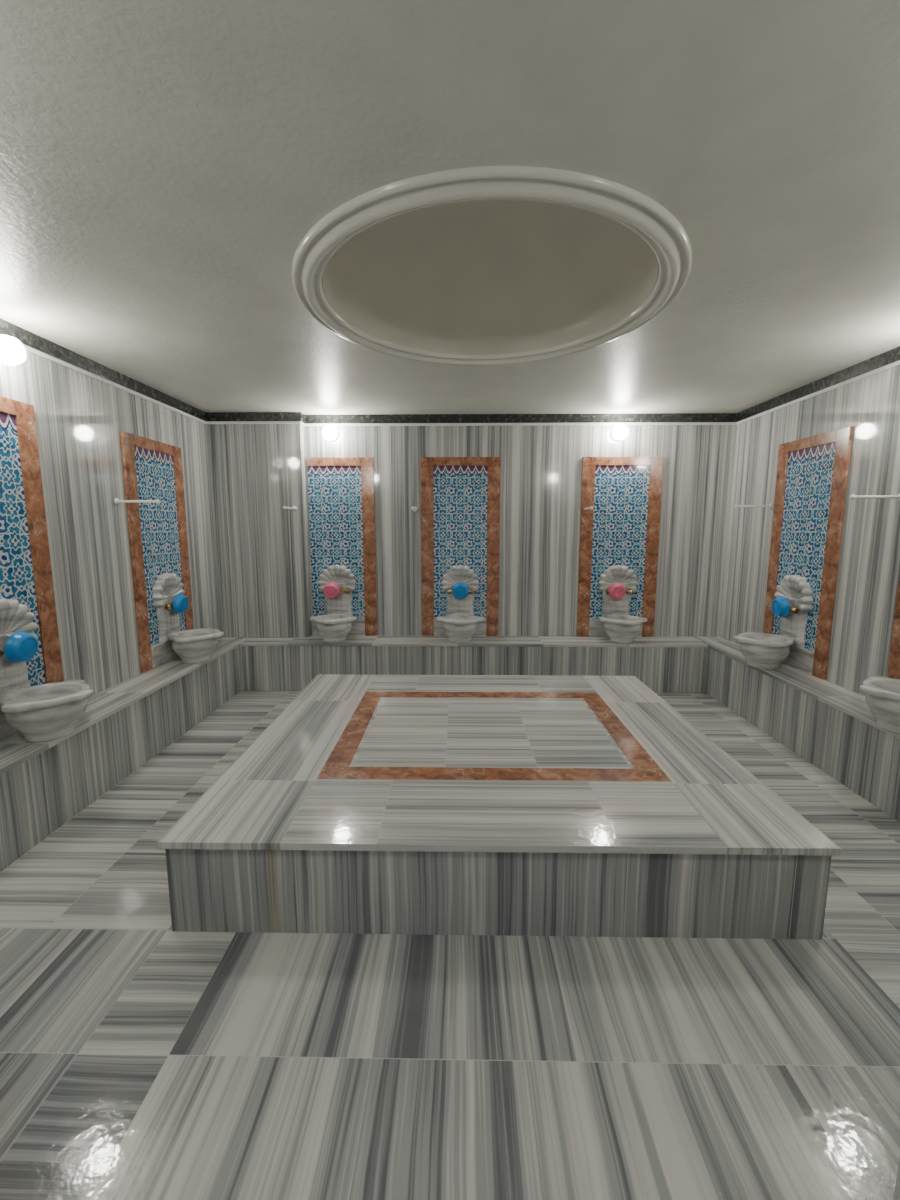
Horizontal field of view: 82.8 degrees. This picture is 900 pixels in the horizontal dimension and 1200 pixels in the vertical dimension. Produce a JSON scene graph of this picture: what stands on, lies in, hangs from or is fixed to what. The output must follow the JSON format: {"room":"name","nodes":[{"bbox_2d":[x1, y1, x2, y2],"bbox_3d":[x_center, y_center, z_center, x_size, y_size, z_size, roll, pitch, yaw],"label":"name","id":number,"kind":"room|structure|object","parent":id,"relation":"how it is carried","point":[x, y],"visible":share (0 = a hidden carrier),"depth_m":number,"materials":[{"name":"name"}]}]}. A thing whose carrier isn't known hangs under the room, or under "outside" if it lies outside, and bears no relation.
{"room":"spa","nodes":[
{"label":"spa","id":0,"kind":"room"},
{"bbox_2d":[0,350,218,694],"bbox_3d":[-2.392,-0.152,2.779,0.150,2.600,4.570,0,8,1],"label":"wall","id":1,"kind":"structure","parent":0,"point":[80,418],"depth_m":3.33,"materials":[{"name":"stone"}]},
{"bbox_2d":[0,335,25,365],"bbox_3d":[-2.231,-1.251,2.556,0.174,0.140,0.140,0,8,1],"label":"wall lamp","id":2,"kind":"object","parent":1,"relation":"attached to","point":[12,352],"visible":1,"depth_m":2.53,"materials":[{"name":"white glass"}]},
{"bbox_2d":[0,396,63,739],"bbox_3d":[-2.299,-0.159,2.559,0.042,1.740,0.760,0,8,1],"label":"tile panel","id":3,"kind":"object","parent":1,"relation":"attached to","point":[25,561],"visible":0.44,"depth_m":2.78,"materials":[{"name":"blue tile"}]},
{"bbox_2d":[0,599,37,697],"bbox_3d":[-2.276,0.262,2.618,0.068,0.540,0.366,0,8,1],"label":"backplate","id":4,"kind":"object","parent":3,"relation":"attached to","point":[14,616],"visible":0.68,"depth_m":2.64,"materials":[{"name":"stone"}]},
{"bbox_3d":[-2.226,0.267,2.618,0.084,0.089,0.254,0,8,1],"label":"tap","id":5,"kind":"object","parent":4,"relation":"attached to","visible":0},
{"bbox_2d":[4,631,37,662],"bbox_3d":[-2.187,0.240,2.614,0.072,0.167,0.169,0,8,1],"label":"bowl","id":6,"kind":"object","parent":5,"relation":"hanging from","point":[21,646],"visible":1,"depth_m":2.58,"materials":[{"name":"blue plastic"}]},
{"bbox_2d":[0,318,206,420],"bbox_3d":[-2.306,-1.402,2.621,0.020,0.080,4.310,0,8,1],"label":"trim","id":7,"kind":"structure","parent":1,"relation":"attached to","point":[25,337],"depth_m":3.23,"materials":[{"name":"black stone"}]},
{"bbox_2d":[22,344,205,423],"bbox_3d":[-2.310,-1.351,2.629,0.012,0.022,4.310,0,8,1],"label":"bead","id":8,"kind":"object","parent":1,"relation":"attached to","point":[27,348],"visible":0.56,"depth_m":3.37},
{"bbox_2d":[114,498,159,504],"bbox_3d":[-2.154,-0.681,3.524,0.300,0.048,0.048,0,8,1],"label":"towel bar","id":9,"kind":"object","parent":1,"relation":"attached to","point":[117,501],"visible":1,"depth_m":3.52,"materials":[{"name":"white plastic"}]},
{"bbox_2d":[120,431,193,672],"bbox_3d":[-2.275,-0.370,4.054,0.042,1.740,0.760,0,8,1],"label":"tile panel","id":10,"kind":"object","parent":1,"relation":"attached to","point":[152,469],"visible":0.71,"depth_m":3.92,"materials":[{"name":"blue tile"}]},
{"bbox_2d":[152,573,184,642],"bbox_3d":[-2.253,0.051,4.113,0.068,0.540,0.366,0,8,1],"label":"backplate","id":11,"kind":"object","parent":10,"relation":"attached to","point":[167,586],"visible":0.85,"depth_m":4.04,"materials":[{"name":"stone"}]},
{"bbox_2d":[165,602,172,610],"bbox_3d":[-2.203,0.056,4.113,0.084,0.089,0.254,0,8,1],"label":"tap","id":12,"kind":"object","parent":11,"relation":"attached to","point":[168,607],"visible":0.37,"depth_m":3.99,"materials":[{"name":"gold metal"}]},
{"bbox_2d":[173,593,188,613],"bbox_3d":[-2.163,0.030,4.109,0.072,0.167,0.169,0,8,1],"label":"bowl","id":13,"kind":"object","parent":12,"relation":"hanging from","point":[180,602],"visible":1,"depth_m":4.06,"materials":[{"name":"blue plastic"}]},
{"bbox_2d":[206,424,310,636],"bbox_3d":[-1.839,-0.694,4.946,0.885,2.132,0.110,0,8,1],"label":"wall pier","id":14,"kind":"object","parent":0,"point":[261,558],"visible":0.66,"depth_m":4.89,"materials":[{"name":"stone"}]},
{"bbox_2d":[283,506,296,510],"bbox_3d":[-1.485,-0.849,4.712,0.048,0.048,0.300,0,8,1],"label":"towel bar","id":15,"kind":"object","parent":14,"relation":"attached to","point":[293,508],"visible":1,"depth_m":4.77,"materials":[{"name":"white metal"}]},
{"bbox_2d":[0,691,899,1199],"bbox_3d":[0.160,1.256,2.104,4.980,0.001,6.220,0,8,1],"label":"floor","id":16,"kind":"structure","parent":0,"point":[141,1059],"depth_m":1.54,"materials":[{"name":"stone"}]},
{"bbox_2d":[0,635,899,871],"bbox_3d":[0.174,0.899,2.962,4.980,0.468,4.420,0,8,1],"label":"bench","id":17,"kind":"object","parent":16,"relation":"on","point":[124,725],"visible":0.88,"depth_m":3.74,"materials":[{"name":"grey stone"}]},
{"bbox_2d":[0,680,93,741],"bbox_3d":[-2.095,0.590,2.662,0.372,0.228,0.372,-8,11,-44],"label":"basin","id":18,"kind":"object","parent":17,"relation":"on","point":[49,711],"visible":1,"depth_m":2.58,"materials":[{"name":"white stone"}]},
{"bbox_2d":[169,628,223,662],"bbox_3d":[-2.071,0.379,4.157,0.372,0.228,0.372,-8,11,-44],"label":"basin","id":19,"kind":"object","parent":17,"relation":"on","point":[191,645],"visible":0.99,"depth_m":4.05,"materials":[{"name":"white stone"}]},
{"bbox_2d":[310,614,356,642],"bbox_3d":[-1.115,0.274,4.899,0.372,0.228,0.372,-8,11,-44],"label":"basin","id":20,"kind":"object","parent":17,"relation":"on","point":[332,628],"visible":1,"depth_m":4.79,"materials":[{"name":"white stone"}]},
{"bbox_2d":[437,614,482,642],"bbox_3d":[0.097,0.277,4.881,0.372,0.228,0.372,-8,11,-44],"label":"basin","id":21,"kind":"object","parent":17,"relation":"on","point":[459,628],"visible":1,"depth_m":4.77,"materials":[{"name":"white stone"}]},
{"bbox_2d":[599,615,646,643],"bbox_3d":[1.640,0.280,4.857,0.372,0.228,0.372,-8,11,-44],"label":"basin","id":22,"kind":"object","parent":17,"relation":"on","point":[623,629],"visible":1,"depth_m":4.75,"materials":[{"name":"white stone"}]},
{"bbox_2d":[734,632,793,668],"bbox_3d":[2.457,0.402,3.992,0.372,0.228,0.372,-8,11,-44],"label":"basin","id":23,"kind":"object","parent":17,"relation":"on","point":[760,650],"visible":0.98,"depth_m":3.89,"materials":[{"name":"white stone"}]},
{"bbox_2d":[860,676,899,733],"bbox_3d":[2.437,0.580,2.730,0.372,0.228,0.372,-8,11,-44],"label":"basin","id":24,"kind":"object","parent":17,"relation":"on","point":[882,696],"visible":1,"depth_m":2.71,"materials":[{"name":"white stone"}]},
{"bbox_2d":[157,674,840,939],"bbox_3d":[0.184,0.938,2.983,2.510,0.385,2.190,0,8,1],"label":"platform","id":25,"kind":"object","parent":16,"relation":"on","point":[497,805],"visible":1,"depth_m":1.98,"materials":[{"name":"grey stone"}]},
{"bbox_2d":[0,0,899,414],"bbox_3d":[0.174,-1.444,2.632,5.280,0.001,4.720,0,8,1],"label":"ceiling","id":26,"kind":"structure","parent":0,"point":[166,166],"depth_m":1.50,"materials":[{"name":"paint"}]},
{"bbox_2d":[292,166,691,365],"bbox_3d":[0.170,-1.414,2.399,1.744,0.094,1.796,0,8,1],"label":"ring","id":27,"kind":"object","parent":26,"relation":"attached to","point":[664,234],"depth_m":1.75,"materials":[{"name":"white paint"}]},
{"bbox_2d":[323,199,657,354],"bbox_3d":[0.170,-1.594,2.373,1.492,0.370,1.537,0,8,1],"label":"ceiling","id":28,"kind":"structure","parent":0,"point":[497,276],"depth_m":2.66,"materials":[{"name":"white paint"}]},
{"bbox_2d":[303,425,736,636],"bbox_3d":[0.210,-0.476,5.076,5.280,2.600,0.150,0,8,1],"label":"wall","id":29,"kind":"structure","parent":0,"point":[541,466],"depth_m":4.94,"materials":[{"name":"stone"}]},
{"bbox_2d":[322,425,338,440],"bbox_3d":[-1.122,-1.565,4.779,0.140,0.140,0.174,0,8,1],"label":"wall lamp","id":30,"kind":"object","parent":29,"relation":"attached to","point":[329,432],"visible":1,"depth_m":4.72,"materials":[{"name":"white glass"}]},
{"bbox_2d":[307,457,376,635],"bbox_3d":[-1.051,-0.503,4.995,0.640,1.740,0.042,0,8,1],"label":"tile panel","id":31,"kind":"object","parent":29,"relation":"attached to","point":[340,489],"visible":0.81,"depth_m":4.98,"materials":[{"name":"blue tile"}]},
{"bbox_2d":[318,564,355,615],"bbox_3d":[-1.112,-0.079,5.033,0.366,0.540,0.068,0,8,1],"label":"backplate","id":32,"kind":"object","parent":31,"relation":"attached to","point":[337,574],"visible":0.8,"depth_m":5.01,"materials":[{"name":"stone"}]},
{"bbox_2d":[323,589,348,597],"bbox_3d":[-1.113,-0.066,4.984,0.254,0.089,0.084,0,8,1],"label":"tap","id":33,"kind":"object","parent":32,"relation":"attached to","point":[346,591],"visible":0.37,"depth_m":4.97,"materials":[{"name":"gold metal"}]},
{"bbox_2d":[323,582,339,598],"bbox_3d":[-1.153,-0.088,4.941,0.169,0.167,0.072,0,8,1],"label":"bowl","id":34,"kind":"object","parent":33,"relation":"hanging from","point":[331,590],"visible":1,"depth_m":4.92,"materials":[{"name":"pink plastic"}]},
{"bbox_2d":[421,457,499,635],"bbox_3d":[0.101,-0.500,4.977,0.760,1.740,0.042,0,8,1],"label":"tile panel","id":35,"kind":"object","parent":29,"relation":"attached to","point":[460,496],"visible":0.95,"depth_m":4.96,"materials":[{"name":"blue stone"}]},
{"bbox_2d":[442,565,478,614],"bbox_3d":[0.100,-0.076,5.014,0.366,0.540,0.068,0,8,1],"label":"backplate","id":36,"kind":"object","parent":35,"relation":"attached to","point":[454,575],"visible":0.74,"depth_m":5.00,"materials":[{"name":"stone"}]},
{"bbox_2d":[447,589,472,594],"bbox_3d":[0.099,-0.064,4.965,0.254,0.089,0.084,0,8,1],"label":"tap","id":37,"kind":"object","parent":36,"relation":"attached to","point":[449,591],"visible":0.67,"depth_m":4.95,"materials":[{"name":"gold metal"}]},
{"bbox_2d":[452,582,468,598],"bbox_3d":[0.099,-0.085,4.922,0.169,0.167,0.072,0,8,1],"label":"bowl","id":38,"kind":"object","parent":37,"relation":"hanging from","point":[460,590],"visible":1,"depth_m":4.90,"materials":[{"name":"blue plastic"}]},
{"bbox_2d":[206,421,736,425],"bbox_3d":[0.202,-1.654,4.772,4.968,0.022,0.122,0,8,1],"label":"bead","id":39,"kind":"object","parent":29,"relation":"attached to","point":[220,422],"visible":1,"depth_m":4.81},
{"bbox_2d":[206,412,736,423],"bbox_3d":[0.198,-1.704,4.761,4.960,0.080,0.130,0,8,1],"label":"trim","id":40,"kind":"structure","parent":29,"relation":"attached to","point":[210,416],"depth_m":4.79,"materials":[{"name":"black stone"}]},
{"bbox_2d":[610,424,627,440],"bbox_3d":[1.577,-1.559,4.737,0.140,0.140,0.174,0,8,1],"label":"wall lamp","id":41,"kind":"object","parent":29,"relation":"attached to","point":[620,431],"visible":1,"depth_m":4.68,"materials":[{"name":"white glass"}]},
{"bbox_2d":[576,457,663,636],"bbox_3d":[1.643,-0.497,4.953,0.760,1.740,0.042,0,8,1],"label":"tile panel","id":42,"kind":"object","parent":29,"relation":"attached to","point":[622,527],"visible":0.81,"depth_m":4.94,"materials":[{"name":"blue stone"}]},
{"bbox_2d":[599,565,637,616],"bbox_3d":[1.643,-0.073,4.990,0.366,0.540,0.068,0,8,1],"label":"backplate","id":43,"kind":"object","parent":42,"relation":"attached to","point":[623,575],"visible":0.77,"depth_m":4.97,"materials":[{"name":"stone"}]},
{"bbox_2d":[606,589,632,594],"bbox_3d":[1.642,-0.060,4.941,0.254,0.089,0.084,0,8,1],"label":"tap","id":44,"kind":"object","parent":43,"relation":"attached to","point":[630,591],"visible":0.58,"depth_m":4.93,"materials":[{"name":"gold metal"}]},
{"bbox_2d":[608,583,625,599],"bbox_3d":[1.612,-0.082,4.898,0.169,0.167,0.072,0,8,1],"label":"bowl","id":45,"kind":"object","parent":44,"relation":"hanging from","point":[616,591],"visible":1,"depth_m":4.88,"materials":[{"name":"pink plastic"}]},
{"bbox_2d":[721,365,899,695],"bbox_3d":[2.738,-0.140,2.699,0.150,2.600,4.570,0,8,1],"label":"wall","id":46,"kind":"structure","parent":0,"point":[868,572],"depth_m":3.41,"materials":[{"name":"stone"}]},
{"bbox_2d":[735,503,772,508],"bbox_3d":[2.538,-0.787,4.273,0.300,0.048,0.048,0,8,1],"label":"towel bar","id":47,"kind":"object","parent":46,"relation":"attached to","point":[770,505],"visible":1,"depth_m":4.26,"materials":[{"name":"white metal"}]},
{"bbox_2d":[763,426,852,679],"bbox_3d":[2.660,-0.346,3.884,0.042,1.740,0.760,0,8,1],"label":"tile panel","id":48,"kind":"object","parent":46,"relation":"attached to","point":[812,472],"visible":0.7,"depth_m":3.77,"materials":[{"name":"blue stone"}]},
{"bbox_2d":[775,575,812,647],"bbox_3d":[2.638,0.075,3.943,0.068,0.540,0.366,0,8,1],"label":"backplate","id":49,"kind":"object","parent":48,"relation":"attached to","point":[795,588],"visible":0.77,"depth_m":3.87,"materials":[{"name":"stone"}]},
{"bbox_2d":[790,605,798,613],"bbox_3d":[2.587,0.080,3.945,0.084,0.089,0.254,0,8,1],"label":"tap","id":50,"kind":"object","parent":49,"relation":"attached to","point":[794,610],"visible":0.3,"depth_m":3.82,"materials":[{"name":"gold metal"}]},
{"bbox_2d":[771,596,789,617],"bbox_3d":[2.548,0.053,3.942,0.072,0.167,0.169,0,8,1],"label":"bowl","id":51,"kind":"object","parent":50,"relation":"hanging from","point":[780,606],"visible":1,"depth_m":3.90,"materials":[{"name":"blue plastic"}]},
{"bbox_2d":[736,346,899,421],"bbox_3d":[2.654,-1.399,2.599,0.020,0.080,4.420,0,8,1],"label":"trim","id":52,"kind":"structure","parent":46,"relation":"attached to","point":[893,355],"depth_m":3.59,"materials":[{"name":"black stone"}]},
{"bbox_2d":[736,360,899,424],"bbox_3d":[2.658,-1.348,2.606,0.012,0.022,4.420,0,8,1],"label":"bead","id":53,"kind":"object","parent":46,"relation":"attached to","point":[897,363],"visible":1,"depth_m":3.60},
{"bbox_2d":[849,493,899,500],"bbox_3d":[2.518,-0.609,3.015,0.300,0.048,0.048,0,8,1],"label":"towel bar","id":54,"kind":"object","parent":46,"relation":"attached to","point":[852,496],"visible":1,"depth_m":3.01,"materials":[{"name":"white metal"}]},
{"bbox_2d":[887,575,899,678],"bbox_3d":[2.640,-0.168,2.621,0.042,1.740,0.760,0,8,1],"label":"tile panel","id":55,"kind":"object","parent":46,"relation":"attached to","point":[893,672],"visible":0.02,"depth_m":3.03,"materials":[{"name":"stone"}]},
{"bbox_2d":[893,1158,899,1199],"bbox_3d":[0.138,0.163,0.551,4.980,2.600,0.150,0,8,1],"label":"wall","id":56,"kind":"structure","parent":0,"point":[897,1186],"depth_m":0.71,"materials":[{"name":"stone"}]}
]}

